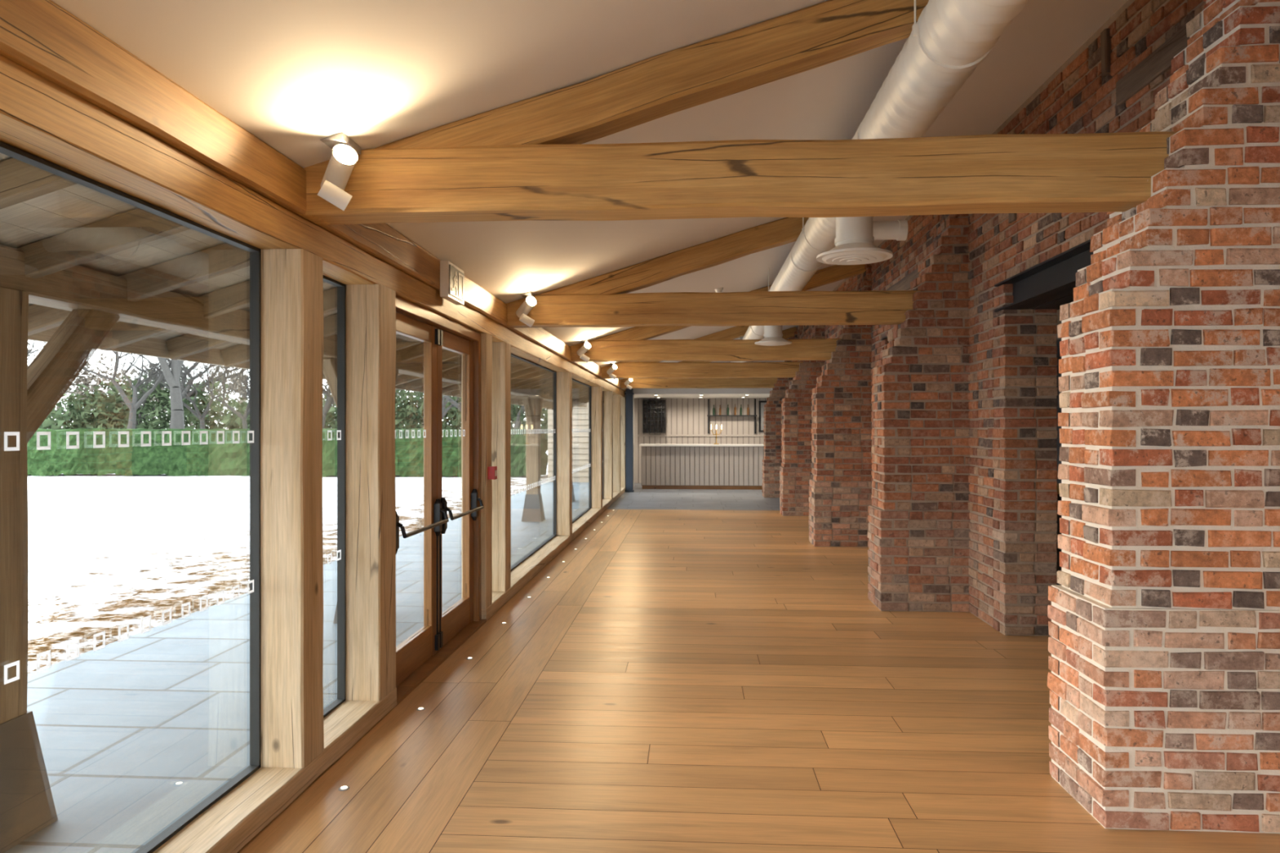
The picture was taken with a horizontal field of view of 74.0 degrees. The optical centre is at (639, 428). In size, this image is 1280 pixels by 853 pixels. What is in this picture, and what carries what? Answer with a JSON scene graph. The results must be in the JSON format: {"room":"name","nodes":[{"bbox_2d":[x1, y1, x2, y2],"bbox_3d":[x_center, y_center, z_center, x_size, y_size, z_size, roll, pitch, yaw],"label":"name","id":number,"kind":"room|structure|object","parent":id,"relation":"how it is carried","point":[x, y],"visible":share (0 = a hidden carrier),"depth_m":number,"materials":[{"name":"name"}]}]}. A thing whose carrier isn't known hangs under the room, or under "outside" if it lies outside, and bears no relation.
{"room":"barn venue hallway","nodes":[
{"label":"barn venue hallway","id":0,"kind":"room"},
{"bbox_2d":[0,244,586,407],"bbox_3d":[-2.230,-0.620,8.405,0.208,0.178,25.900,0,0,4],"label":"beam","id":1,"kind":"structure","parent":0,"point":[77,286],"depth_m":4.08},
{"bbox_2d":[0,157,588,409],"bbox_3d":[-2.029,-0.697,8.343,1.447,0.545,24.866,0,0,4],"label":"rafters","id":2,"kind":"object","parent":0,"point":[20,181],"depth_m":3.98,"materials":[{"name":"wood"}]},
{"bbox_2d":[0,0,626,391],"bbox_3d":[-1.198,-0.975,8.090,0.228,0.197,24.400,0,0,4],"label":"beam","id":3,"kind":"structure","parent":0,"point":[42,37],"depth_m":2.64,"materials":[{"name":"wood"}]},
{"bbox_2d":[51,0,1127,379],"bbox_3d":[0.958,-1.748,7.956,4.480,1.464,24.800,0,0,4],"label":"ceiling","id":4,"kind":"structure","parent":0,"point":[293,74],"depth_m":3.28,"materials":[{"name":"paint"}]},
{"bbox_2d":[714,287,723,292],"bbox_3d":[0.923,-1.623,9.962,0.110,0.055,0.110,0,0,4],"label":"smoke detector","id":5,"kind":"object","parent":4,"relation":"attached to","point":[720,289],"visible":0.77,"depth_m":9.93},
{"bbox_2d":[730,0,1027,362],"bbox_3d":[1.670,-1.467,7.571,0.850,0.859,23.520,0,0,4],"label":"spiral duct","id":6,"kind":"object","parent":4,"relation":"hanging from","point":[948,39],"visible":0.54,"depth_m":3.66,"materials":[{"name":"metal"}]},
{"bbox_2d":[754,325,791,346],"bbox_3d":[1.665,-1.276,10.617,0.460,0.478,0.460,0,0,4],"label":"diffuser","id":7,"kind":"object","parent":6,"relation":"attached to","point":[772,335],"depth_m":10.51,"materials":[{"name":"paint"}]},
{"bbox_2d":[816,216,893,265],"bbox_3d":[1.332,-1.276,5.277,0.460,0.478,0.460,0,0,4],"label":"diffuser","id":8,"kind":"object","parent":6,"relation":"attached to","point":[854,241],"depth_m":5.18,"materials":[{"name":"paint"}]},
{"bbox_2d":[633,398,766,483],"bbox_3d":[1.750,0.340,23.196,4.200,2.320,0.180,0,0,4],"label":"wall","id":9,"kind":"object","parent":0,"point":[686,419],"depth_m":23.15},
{"bbox_2d":[642,400,666,432],"bbox_3d":[0.389,-0.323,23.096,0.615,0.887,0.250,0,0,4],"label":"wine rack","id":10,"kind":"object","parent":9,"relation":"attached to","point":[643,404],"depth_m":22.98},
{"bbox_2d":[706,399,757,433],"bbox_3d":[2.488,-0.330,22.975,1.340,0.940,0.230,0,0,4],"label":"wall shelf","id":11,"kind":"object","parent":9,"relation":"attached to","point":[713,409],"depth_m":22.94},
{"bbox_2d":[758,400,767,431],"bbox_3d":[3.392,-0.325,23.013,0.340,0.850,0.040,0,0,4],"label":"picture frame","id":12,"kind":"object","parent":9,"relation":"attached to","point":[761,403],"visible":0.49,"depth_m":23.02,"materials":[{"name":"black metal"}]},
{"bbox_2d":[760,402,766,430],"bbox_3d":[3.393,-0.325,23.023,0.240,0.750,0.020,0,0,4],"label":"print","id":13,"kind":"object","parent":12,"relation":"attached to","point":[762,404],"depth_m":23.02,"materials":[{"name":"beige paper"}]},
{"bbox_2d":[633,394,769,398],"bbox_3d":[1.985,-0.885,22.144,4.800,0.130,3.750,0,0,4],"label":"ceiling","id":14,"kind":"structure","parent":0,"point":[635,396],"depth_m":21.67,"materials":[{"name":"white paint"}]},
{"bbox_2d":[625,337,788,467],"bbox_3d":[1.714,-0.425,20.207,4.500,3.850,0.150,0,0,4],"label":"bulkhead","id":15,"kind":"object","parent":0,"point":[732,390],"depth_m":20.14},
{"bbox_2d":[237,483,1279,852],"bbox_3d":[2.803,1.520,9.744,8.020,0.040,28.200,0,0,4],"label":"floor","id":16,"kind":"structure","parent":0,"point":[685,681],"depth_m":4.29,"materials":[{"name":"brown wood"}]},
{"bbox_2d":[152,687,396,852],"bbox_3d":[-1.708,1.450,0.257,0.247,0.108,8.700,0,0,4],"label":"beam","id":17,"kind":"structure","parent":16,"relation":"on","point":[233,821],"depth_m":3.29,"materials":[{"name":"brown wood"}]},
{"bbox_2d":[0,141,261,852],"bbox_3d":[-1.697,0.330,1.709,0.040,2.140,3.600,0,0,4],"label":"window frame","id":18,"kind":"structure","parent":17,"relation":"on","point":[155,843],"depth_m":3.49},
{"bbox_2d":[260,248,324,768],"bbox_3d":[-1.478,0.330,3.599,0.202,2.140,0.207,0,0,4],"label":"timber post","id":19,"kind":"object","parent":17,"relation":"on","point":[292,327],"visible":0.99,"depth_m":3.50,"materials":[{"name":"brown wood"}]},
{"bbox_3d":[-1.551,0.330,4.035,0.012,2.140,0.660,0,0,4],"label":"glass pane","id":20,"kind":"object","parent":19,"relation":"attached to","visible":0},
{"bbox_2d":[327,430,341,564],"bbox_3d":[-1.543,0.339,4.029,0.001,0.659,0.600,0,0,4],"label":"squares","id":21,"kind":"object","parent":20,"relation":"attached to","point":[331,431],"visible":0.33,"depth_m":4.22,"materials":[{"name":"plastic"}]},
{"bbox_2d":[323,275,346,718],"bbox_3d":[-1.551,0.330,4.035,0.040,2.140,0.660,0,0,4],"label":"window frame","id":22,"kind":"structure","parent":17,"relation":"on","point":[341,287],"depth_m":4.35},
{"bbox_2d":[346,284,395,701],"bbox_3d":[-1.424,0.330,4.478,0.201,2.140,0.246,0,0,4],"label":"timber post","id":23,"kind":"object","parent":17,"relation":"on","point":[371,309],"visible":1,"depth_m":4.36,"materials":[{"name":"brown wood"}]},
{"bbox_3d":[-1.697,0.330,1.709,0.012,2.140,3.600,0,0,4],"label":"glass pane","id":24,"kind":"object","parent":17,"relation":"on","visible":0},
{"bbox_2d":[4,431,253,684],"bbox_3d":[-1.686,0.339,1.744,0.001,0.659,3.460,0,0,4],"label":"squares","id":25,"kind":"object","parent":24,"relation":"attached to","point":[6,433],"visible":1,"depth_m":2.59,"materials":[{"name":"plastic"}]},
{"bbox_2d":[338,786,349,791],"bbox_3d":[-1.232,1.497,3.534,0.044,0.006,0.044,0,0,4],"label":"uplight","id":26,"kind":"object","parent":16,"relation":"on","point":[343,788],"visible":1,"depth_m":3.53,"materials":[{"name":"grey plastic"}]},
{"bbox_2d":[416,707,425,711],"bbox_3d":[-1.170,1.497,4.532,0.044,0.006,0.044,0,0,4],"label":"uplight","id":27,"kind":"object","parent":16,"relation":"on","point":[418,708],"visible":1,"depth_m":4.52,"materials":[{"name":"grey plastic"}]},
{"bbox_2d":[395,294,486,706],"bbox_3d":[-1.354,0.379,5.595,0.200,2.243,2.006,0,0,4],"label":"frame","id":28,"kind":"object","parent":16,"relation":"on","point":[404,307],"visible":0.38,"depth_m":6.16,"materials":[{"name":"brown wood"}]},
{"bbox_2d":[395,311,436,687],"bbox_3d":[-1.393,0.405,5.133,0.055,2.140,0.922,0,0,4],"label":"leaf","id":29,"kind":"object","parent":28,"relation":"attached to","point":[418,648],"visible":0.6,"depth_m":5.48,"materials":[{"name":"brown wood"}]},
{"bbox_2d":[395,430,426,438],"bbox_3d":[-1.385,0.034,5.116,0.001,0.050,0.600,0,0,4],"label":"squares","id":30,"kind":"object","parent":29,"relation":"attached to","point":[395,430],"visible":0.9,"depth_m":5.15,"materials":[{"name":"plastic"}]},
{"bbox_2d":[395,498,448,554],"bbox_3d":[-1.318,0.580,5.128,0.093,0.240,0.862,0,0,4],"label":"bar","id":31,"kind":"object","parent":29,"relation":"attached to","point":[438,511],"visible":0.83,"depth_m":5.36,"materials":[{"name":"black metal"}]},
{"bbox_2d":[435,328,439,650],"bbox_3d":[-1.327,0.400,5.561,0.022,2.100,0.040,0,0,4],"label":"bolt","id":32,"kind":"object","parent":29,"relation":"attached to","point":[437,331],"visible":1,"depth_m":5.56,"materials":[{"name":"black metal"}]},
{"bbox_2d":[436,327,473,652],"bbox_3d":[-1.335,0.405,6.059,0.055,2.140,0.922,0,0,4],"label":"leaf","id":33,"kind":"object","parent":28,"relation":"attached to","point":[460,615],"visible":0.73,"depth_m":6.41,"materials":[{"name":"brown wood"}]},
{"bbox_2d":[437,329,443,648],"bbox_3d":[-1.323,0.400,5.627,0.022,2.100,0.040,0,0,4],"label":"bolt","id":34,"kind":"object","parent":33,"relation":"attached to","point":[441,331],"visible":0.79,"depth_m":5.62,"materials":[{"name":"black metal"}]},
{"bbox_2d":[442,429,465,436],"bbox_3d":[-1.327,0.034,6.043,0.001,0.050,0.600,0,0,4],"label":"squares","id":35,"kind":"object","parent":33,"relation":"attached to","point":[442,429],"visible":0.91,"depth_m":6.10,"materials":[{"name":"plastic"}]},
{"bbox_2d":[440,488,484,533],"bbox_3d":[-1.260,0.580,6.054,0.093,0.240,0.862,0,0,4],"label":"bar","id":36,"kind":"object","parent":33,"relation":"attached to","point":[474,508],"visible":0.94,"depth_m":6.12,"materials":[{"name":"black metal"}]},
{"bbox_2d":[461,333,492,620],"bbox_3d":[-1.286,0.380,6.695,0.201,2.240,0.205,0,0,4],"label":"timber post","id":37,"kind":"object","parent":16,"relation":"on","point":[486,339],"visible":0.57,"depth_m":6.60,"materials":[{"name":"brown wood"}]},
{"bbox_2d":[488,466,497,479],"bbox_3d":[-1.160,0.350,6.685,0.055,0.100,0.090,0,0,4],"label":"fire alarm","id":38,"kind":"object","parent":37,"relation":"attached to","point":[492,470],"visible":1,"depth_m":6.64,"materials":[{"name":"red plastic"}]},
{"bbox_2d":[481,487,626,620],"bbox_3d":[-0.884,1.450,13.431,0.247,0.107,13.700,0,0,4],"label":"beam","id":39,"kind":"structure","parent":16,"relation":"on","point":[524,572],"depth_m":9.24,"materials":[{"name":"brown wood"}]},
{"bbox_2d":[491,342,511,591],"bbox_3d":[-1.242,0.330,7.391,0.200,2.140,0.207,0,0,4],"label":"timber post","id":40,"kind":"object","parent":39,"relation":"on","point":[501,351],"visible":0.56,"depth_m":7.29,"materials":[{"name":"brown wood"}]},
{"bbox_2d":[511,353,556,570],"bbox_3d":[-1.223,0.330,9.294,0.040,2.140,3.600,0,0,4],"label":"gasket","id":41,"kind":"object","parent":39,"relation":"on","point":[554,535],"visible":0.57,"depth_m":11.08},
{"bbox_2d":[556,371,572,535],"bbox_3d":[-1.004,0.330,11.185,0.200,2.140,0.207,0,0,4],"label":"timber post","id":42,"kind":"object","parent":39,"relation":"on","point":[564,379],"visible":0.94,"depth_m":11.08,"materials":[{"name":"brown wood"}]},
{"bbox_2d":[572,378,591,523],"bbox_3d":[-0.986,0.330,13.087,0.040,2.140,3.600,0,0,4],"label":"gasket","id":43,"kind":"object","parent":39,"relation":"on","point":[573,380],"visible":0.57,"depth_m":14.87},
{"bbox_2d":[591,386,602,508],"bbox_3d":[-0.768,0.330,14.977,0.200,2.140,0.207,0,0,4],"label":"timber post","id":44,"kind":"object","parent":39,"relation":"on","point":[596,391],"visible":1,"depth_m":14.88,"materials":[{"name":"brown wood"}]},
{"bbox_2d":[602,391,603,499],"bbox_3d":[-0.805,0.330,15.981,0.040,2.140,1.800,0,0,4],"label":"gasket","id":45,"kind":"object","parent":39,"relation":"on","point":[602,391],"visible":0.16,"depth_m":16.86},
{"bbox_2d":[603,391,613,498],"bbox_3d":[-0.645,0.330,16.948,0.199,2.140,0.157,0,0,4],"label":"timber post","id":46,"kind":"object","parent":39,"relation":"on","point":[607,395],"visible":0.95,"depth_m":16.87,"materials":[{"name":"brown wood"}]},
{"bbox_2d":[613,395,621,492],"bbox_3d":[-0.530,0.330,18.769,0.202,2.140,0.206,0,0,4],"label":"timber post","id":47,"kind":"object","parent":39,"relation":"on","point":[616,398],"visible":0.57,"depth_m":18.67,"materials":[{"name":"brown wood"}]},
{"bbox_2d":[620,397,626,487],"bbox_3d":[-0.442,0.330,20.192,0.201,2.140,0.155,0,0,4],"label":"timber post","id":48,"kind":"object","parent":39,"relation":"on","point":[623,414],"visible":0.55,"depth_m":20.11,"materials":[{"name":"brown wood"}]},
{"bbox_3d":[-1.223,0.330,9.294,0.012,2.140,3.600,0,0,4],"label":"glass pane","id":49,"kind":"object","parent":39,"relation":"on","visible":0},
{"bbox_2d":[511,429,555,496],"bbox_3d":[-1.212,0.339,9.329,0.001,0.659,3.460,0,0,4],"label":"squares","id":50,"kind":"object","parent":49,"relation":"attached to","point":[511,429],"visible":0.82,"depth_m":9.60,"materials":[{"name":"plastic"}]},
{"bbox_3d":[-0.986,0.330,13.087,0.012,2.140,3.600,0,0,4],"label":"glass pane","id":51,"kind":"object","parent":39,"relation":"on","visible":0},
{"bbox_2d":[573,429,580,472],"bbox_3d":[-0.975,0.339,13.121,0.001,0.659,3.460,0,0,4],"label":"squares","id":52,"kind":"object","parent":51,"relation":"attached to","point":[574,429],"visible":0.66,"depth_m":13.19,"materials":[{"name":"plastic"}]},
{"bbox_2d":[625,388,634,492],"bbox_3d":[-0.246,0.200,20.105,0.200,2.600,0.240,0,0,4],"label":"steel column","id":53,"kind":"structure","parent":16,"relation":"on","point":[629,393],"depth_m":20.01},
{"bbox_2d":[639,444,764,489],"bbox_3d":[1.613,0.948,21.156,3.220,1.105,0.670,0,0,4],"label":"bar counter","id":54,"kind":"object","parent":16,"relation":"on","point":[663,466],"depth_m":20.89,"materials":[{"name":"grey wood"}]},
{"bbox_2d":[639,444,764,446],"bbox_3d":[1.613,0.417,21.156,3.220,0.045,0.670,0,0,4],"label":"countertop","id":55,"kind":"structure","parent":54,"relation":"on","point":[640,445],"depth_m":20.87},
{"bbox_2d":[710,424,723,444],"bbox_3d":[1.901,0.147,21.123,0.330,0.495,0.140,0,0,4],"label":"candelabra","id":56,"kind":"object","parent":54,"relation":"on","point":[711,429],"visible":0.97,"depth_m":21.11,"materials":[{"name":"brown"}]},
{"bbox_2d":[761,331,797,497],"bbox_3d":[3.071,-0.300,18.568,0.769,3.600,0.517,0,0,4],"label":"buttress","id":57,"kind":"object","parent":16,"relation":"on","point":[772,460],"visible":0.48,"depth_m":18.34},
{"bbox_2d":[779,324,825,515],"bbox_3d":[2.834,-0.300,14.776,0.767,3.600,0.516,0,0,4],"label":"buttress","id":58,"kind":"object","parent":16,"relation":"on","point":[795,472],"visible":0.6,"depth_m":14.54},
{"bbox_2d":[808,263,871,546],"bbox_3d":[2.598,-0.300,10.983,0.766,3.600,0.516,0,0,4],"label":"buttress","id":59,"kind":"object","parent":16,"relation":"on","point":[840,487],"visible":0.93,"depth_m":10.74,"materials":[{"name":"brick"}]},
{"bbox_2d":[867,213,970,612],"bbox_3d":[2.360,-0.300,7.191,0.768,3.600,0.515,0,0,4],"label":"buttress","id":60,"kind":"object","parent":16,"relation":"on","point":[918,518],"visible":0.91,"depth_m":6.95,"materials":[{"name":"brick"}]},
{"bbox_2d":[1056,483,1061,585],"bbox_3d":[4.209,1.018,8.033,1.500,0.964,0.666,0,0,4],"label":"countertop","id":61,"kind":"structure","parent":16,"relation":"on","point":[1059,498],"depth_m":7.78,"materials":[{"name":"grey paint"}]},
{"bbox_2d":[1056,483,1059,493],"bbox_3d":[4.209,0.569,8.033,1.500,0.066,0.666,0,0,4],"label":"countertop","id":62,"kind":"structure","parent":61,"relation":"on","point":[1057,488],"depth_m":7.73,"materials":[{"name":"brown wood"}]},
{"bbox_2d":[1047,0,1279,833],"bbox_3d":[2.123,-0.300,3.399,0.768,3.600,0.516,0,0,4],"label":"buttress","id":63,"kind":"object","parent":16,"relation":"on","point":[1163,682],"visible":0.98,"depth_m":3.17,"materials":[{"name":"brick"}]},
{"bbox_2d":[788,0,1205,635],"bbox_3d":[2.925,-0.375,7.828,0.386,3.750,24.415,0,0,4],"label":"wall","id":64,"kind":"structure","parent":0,"point":[1013,403],"depth_m":6.13,"materials":[{"name":"brick"}]},
{"bbox_2d":[620,377,777,388],"bbox_3d":[1.406,-1.018,18.648,3.720,0.276,0.210,0,0,4],"label":"tie beam","id":65,"kind":"structure","parent":64,"relation":"attached to","point":[646,383],"depth_m":18.56,"materials":[{"name":"brown wood"}]},
{"bbox_2d":[624,378,632,389],"bbox_3d":[-0.251,-0.997,18.530,0.198,0.299,0.252,0,0,4],"label":"ceiling spotlight","id":66,"kind":"object","parent":65,"relation":"attached to","point":[629,380],"depth_m":18.48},
{"bbox_2d":[621,326,796,388],"bbox_3d":[1.492,-1.544,18.643,3.905,1.338,0.181,0,0,4],"label":"rafter","id":67,"kind":"object","parent":65,"relation":"on","point":[788,333],"visible":0.2,"depth_m":18.46,"materials":[{"name":"brown wood"}]},
{"bbox_2d":[601,361,803,378],"bbox_3d":[1.169,-1.018,14.855,3.720,0.276,0.210,0,0,4],"label":"tie beam","id":68,"kind":"structure","parent":64,"relation":"attached to","point":[762,369],"depth_m":14.76,"materials":[{"name":"brown wood"}]},
{"bbox_2d":[606,362,617,379],"bbox_3d":[-0.488,-0.997,14.738,0.198,0.299,0.252,0,0,4],"label":"ceiling spotlight","id":69,"kind":"object","parent":68,"relation":"attached to","point":[613,368],"depth_m":14.68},
{"bbox_2d":[603,325,749,378],"bbox_3d":[1.254,-1.546,14.850,3.906,1.336,0.182,0,0,4],"label":"rafter","id":70,"kind":"object","parent":68,"relation":"on","point":[737,331],"visible":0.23,"depth_m":14.75,"materials":[{"name":"brown wood"}]},
{"bbox_2d":[569,338,840,361],"bbox_3d":[0.932,-1.017,11.063,3.720,0.277,0.211,0,0,4],"label":"tie beam","id":71,"kind":"structure","parent":64,"relation":"attached to","point":[800,349],"depth_m":10.98,"materials":[{"name":"brown wood"}]},
{"bbox_2d":[577,338,591,362],"bbox_3d":[-0.725,-0.997,10.945,0.198,0.299,0.252,0,0,4],"label":"ceiling spotlight","id":72,"kind":"object","parent":71,"relation":"attached to","point":[586,346],"depth_m":10.89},
{"bbox_2d":[573,263,866,361],"bbox_3d":[1.016,-1.549,11.056,3.906,1.336,0.176,0,0,4],"label":"rafter","id":73,"kind":"object","parent":71,"relation":"on","point":[836,273],"visible":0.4,"depth_m":10.96,"materials":[{"name":"brown wood"}]},
{"bbox_2d":[506,290,920,328],"bbox_3d":[0.695,-1.019,7.271,3.720,0.276,0.208,0,0,4],"label":"tie beam","id":74,"kind":"structure","parent":64,"relation":"attached to","point":[794,307],"depth_m":7.17,"materials":[{"name":"brown wood"}]},
{"bbox_2d":[515,291,536,327],"bbox_3d":[-0.962,-0.997,7.153,0.198,0.299,0.252,0,0,4],"label":"ceiling spotlight","id":75,"kind":"object","parent":74,"relation":"attached to","point":[529,303],"depth_m":7.10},
{"bbox_2d":[538,216,873,294],"bbox_3d":[0.779,-1.548,7.265,3.907,1.332,0.180,0,0,4],"label":"rafter","id":76,"kind":"object","parent":74,"relation":"on","point":[786,230],"visible":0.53,"depth_m":7.21,"materials":[{"name":"brown wood"}]},
{"bbox_2d":[299,131,1177,224],"bbox_3d":[0.458,-1.017,3.478,3.720,0.275,0.211,0,0,4],"label":"tie beam","id":77,"kind":"structure","parent":64,"relation":"attached to","point":[1085,172],"depth_m":3.39,"materials":[{"name":"brown wood"}]},
{"bbox_2d":[317,132,360,210],"bbox_3d":[-1.199,-0.997,3.360,0.198,0.299,0.252,0,0,4],"label":"ceiling spotlight","id":78,"kind":"object","parent":77,"relation":"attached to","point":[342,162],"depth_m":3.30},
{"bbox_2d":[311,0,928,224],"bbox_3d":[0.542,-1.549,3.473,3.904,1.342,0.182,0,0,4],"label":"rafter","id":79,"kind":"object","parent":77,"relation":"on","point":[829,31],"visible":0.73,"depth_m":3.42,"materials":[{"name":"brown wood"}]},
{"bbox_2d":[885,267,919,290],"bbox_3d":[2.831,-1.525,9.241,0.057,0.156,2.400,0,0,4],"label":"rail","id":80,"kind":"object","parent":64,"relation":"attached to","point":[904,284],"visible":0.28,"depth_m":8.89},
{"bbox_2d":[994,239,1093,311],"bbox_3d":[2.741,-0.960,4.909,0.420,0.200,2.700,0,0,4],"label":"lintel","id":81,"kind":"object","parent":64,"relation":"attached to","point":[1049,284],"visible":0.19,"depth_m":5.54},
{"bbox_2d":[1100,28,1111,76],"bbox_3d":[2.540,-2.040,4.611,0.055,0.240,0.063,0,0,4],"label":"stud","id":82,"kind":"object","parent":64,"relation":"attached to","point":[1105,37],"visible":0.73,"depth_m":4.59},
{"bbox_2d":[1115,25,1190,106],"bbox_3d":[2.506,-1.762,4.062,0.052,0.132,0.820,0,0,4],"label":"lintel","id":83,"kind":"object","parent":64,"relation":"attached to","point":[1158,62],"visible":0.57,"depth_m":4.13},
{"bbox_2d":[1056,339,1061,483],"bbox_3d":[4.975,-0.080,7.705,3.730,3.240,24.700,0,0,4],"label":"wall","id":84,"kind":"structure","parent":0,"point":[1058,355],"depth_m":14.44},
{"bbox_2d":[0,54,625,397],"bbox_3d":[-1.213,-0.810,8.091,0.198,0.148,24.400,0,0,4],"label":"beam","id":85,"kind":"structure","parent":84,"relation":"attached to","point":[40,117],"depth_m":2.74,"materials":[{"name":"brown wood"}]},
{"bbox_2d":[440,260,464,305],"bbox_3d":[-1.216,-0.943,5.522,0.060,0.225,0.370,0,0,4],"label":"exit sign","id":86,"kind":"object","parent":85,"relation":"attached to","point":[451,277],"visible":1,"depth_m":5.41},
{"bbox_2d":[1056,309,1061,340],"bbox_3d":[4.975,-1.560,7.705,3.730,0.120,24.700,0,0,4],"label":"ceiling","id":87,"kind":"structure","parent":0,"point":[1059,322],"depth_m":11.88,"materials":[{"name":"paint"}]},
{"label":"outside","id":88,"kind":"structure","parent":0,"visible":0},
{"bbox_2d":[27,449,547,673],"bbox_3d":[-43.974,1.611,46.834,85.000,0.085,112.000,0,0,4],"label":"ground","id":89,"kind":"structure","parent":88,"point":[107,552],"depth_m":11.77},
{"bbox_2d":[27,339,46,362],"bbox_3d":[-46.803,-3.416,61.352,7.481,10.089,8.839,0,0,-42],"label":"bare tree","id":90,"kind":"object","parent":89,"relation":"on","point":[29,342],"visible":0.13,"depth_m":61.51,"materials":[{"name":"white plant"}]},
{"bbox_2d":[35,341,193,428],"bbox_3d":[-32.896,-3.310,54.890,7.981,9.863,10.326,0,0,43],"label":"bare tree","id":91,"kind":"object","parent":89,"relation":"on","point":[134,405],"visible":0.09,"depth_m":55.10,"materials":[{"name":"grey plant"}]},
{"bbox_2d":[122,361,170,428],"bbox_3d":[-39.334,-1.934,67.479,5.484,7.076,5.830,0,0,12],"label":"bare tree","id":92,"kind":"object","parent":89,"relation":"on","point":[147,374],"visible":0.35,"depth_m":66.73,"materials":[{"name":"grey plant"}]},
{"bbox_2d":[156,356,184,429],"bbox_3d":[-27.873,-4.577,50.476,9.213,12.424,10.884,0,0,20],"label":"bare tree","id":93,"kind":"object","parent":89,"relation":"on","point":[172,377],"visible":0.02,"depth_m":47.92,"materials":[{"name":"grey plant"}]},
{"bbox_2d":[136,358,249,429],"bbox_3d":[-32.218,-2.376,62.232,8.360,7.985,6.462,0,0,-22],"label":"bare tree","id":94,"kind":"object","parent":89,"relation":"on","point":[197,413],"visible":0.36,"depth_m":61.71,"materials":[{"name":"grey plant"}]},
{"bbox_2d":[167,358,246,428],"bbox_3d":[-34.408,-4.013,67.420,9.892,11.291,8.373,0,0,-15],"label":"bare tree","id":95,"kind":"object","parent":89,"relation":"on","point":[192,392],"visible":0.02,"depth_m":66.20,"materials":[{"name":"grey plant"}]},
{"bbox_2d":[180,362,249,428],"bbox_3d":[-28.561,-2.348,61.161,6.513,7.905,6.126,0,0,14],"label":"bare tree","id":96,"kind":"object","parent":89,"relation":"on","point":[244,381],"visible":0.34,"depth_m":60.11,"materials":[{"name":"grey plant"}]},
{"bbox_2d":[26,341,546,429],"bbox_3d":[-43.289,-3.360,80.904,105.677,10.706,11.354,0,0,4],"label":"woodland","id":97,"kind":"object","parent":89,"relation":"on","point":[86,381],"visible":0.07,"depth_m":80.57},
{"bbox_2d":[26,427,547,477],"bbox_3d":[-21.701,0.812,29.511,37.169,1.677,1.490,0,0,4],"label":"clipped hedge","id":98,"kind":"object","parent":89,"relation":"on","point":[211,459],"visible":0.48,"depth_m":28.52,"materials":[{"name":"green plant"}]},
{"bbox_2d":[39,364,547,449],"bbox_3d":[-38.369,-1.556,68.565,91.472,7.240,12.225,0,0,4],"label":"trees","id":99,"kind":"object","parent":89,"relation":"on","point":[407,414],"visible":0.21,"depth_m":66.89,"materials":[{"name":"green plant"}]},
{"bbox_2d":[322,383,333,428],"bbox_3d":[-22.422,-2.712,62.682,6.432,8.674,7.599,0,0,8],"label":"bare tree","id":100,"kind":"object","parent":89,"relation":"on","point":[329,401],"visible":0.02,"depth_m":63.47,"materials":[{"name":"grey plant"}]},
{"bbox_2d":[442,395,461,418],"bbox_3d":[-13.698,-2.066,59.836,5.690,7.342,6.049,0,0,20],"label":"bare tree","id":101,"kind":"object","parent":89,"relation":"on","point":[444,411],"visible":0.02,"depth_m":60.06,"materials":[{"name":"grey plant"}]},
{"bbox_2d":[442,395,461,411],"bbox_3d":[-11.181,-2.863,54.245,7.364,8.938,6.927,0,0,30],"label":"bare tree","id":102,"kind":"object","parent":89,"relation":"on","point":[455,404],"visible":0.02,"depth_m":54.36,"materials":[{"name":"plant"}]},
{"bbox_2d":[514,405,524,429],"bbox_3d":[-7.397,-2.799,63.104,6.562,8.849,7.752,0,0,-1],"label":"bare tree","id":103,"kind":"object","parent":89,"relation":"on","point":[517,423],"visible":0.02,"depth_m":64.19,"materials":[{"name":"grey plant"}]},
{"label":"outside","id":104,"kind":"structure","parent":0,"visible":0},
{"bbox_3d":[29.038,1.735,18.224,64.310,0.130,160.000,0,0,4],"label":"ground","id":105,"kind":"structure","parent":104,"visible":0},
{"bbox_2d":[4,482,588,852],"bbox_3d":[-2.543,1.625,8.525,2.460,0.070,33.100,0,0,4],"label":"paving","id":106,"kind":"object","parent":105,"relation":"on","point":[135,733],"visible":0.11,"depth_m":4.84,"materials":[{"name":"stone"}]},
{"bbox_2d":[0,286,119,852],"bbox_3d":[-2.550,0.483,3.285,0.350,2.213,1.468,0,0,4],"label":"post","id":107,"kind":"object","parent":106,"relation":"on","point":[28,395],"depth_m":3.33,"materials":[{"name":"wood"}]},
{"bbox_2d":[0,152,551,409],"bbox_3d":[-2.041,-0.730,8.243,1.498,0.580,25.600,0,0,4],"label":"veranda roof boarding","id":108,"kind":"object","parent":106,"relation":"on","point":[76,206],"visible":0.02,"depth_m":3.77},
{"bbox_2d":[323,357,399,623],"bbox_3d":[-2.313,0.483,7.077,0.350,2.213,1.470,0,0,4],"label":"post","id":109,"kind":"object","parent":106,"relation":"on","point":[330,364],"depth_m":6.46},
{"bbox_2d":[521,395,545,521],"bbox_3d":[-1.839,0.483,14.663,0.350,2.214,1.466,0,0,4],"label":"post","id":110,"kind":"object","parent":106,"relation":"on","point":[533,508],"depth_m":14.55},
{"bbox_2d":[572,404,575,502],"bbox_3d":[-1.602,0.483,18.456,0.350,2.214,1.466,0,0,4],"label":"post","id":111,"kind":"object","parent":106,"relation":"on","point":[573,494],"depth_m":18.48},
{"bbox_2d":[547,402,588,482],"bbox_3d":[-1.560,-0.275,27.150,2.900,3.850,4.600,0,0,4],"label":"outbuilding","id":112,"kind":"structure","parent":105,"relation":"on","point":[580,415],"depth_m":25.14,"materials":[{"name":"grey paint"}]}
]}

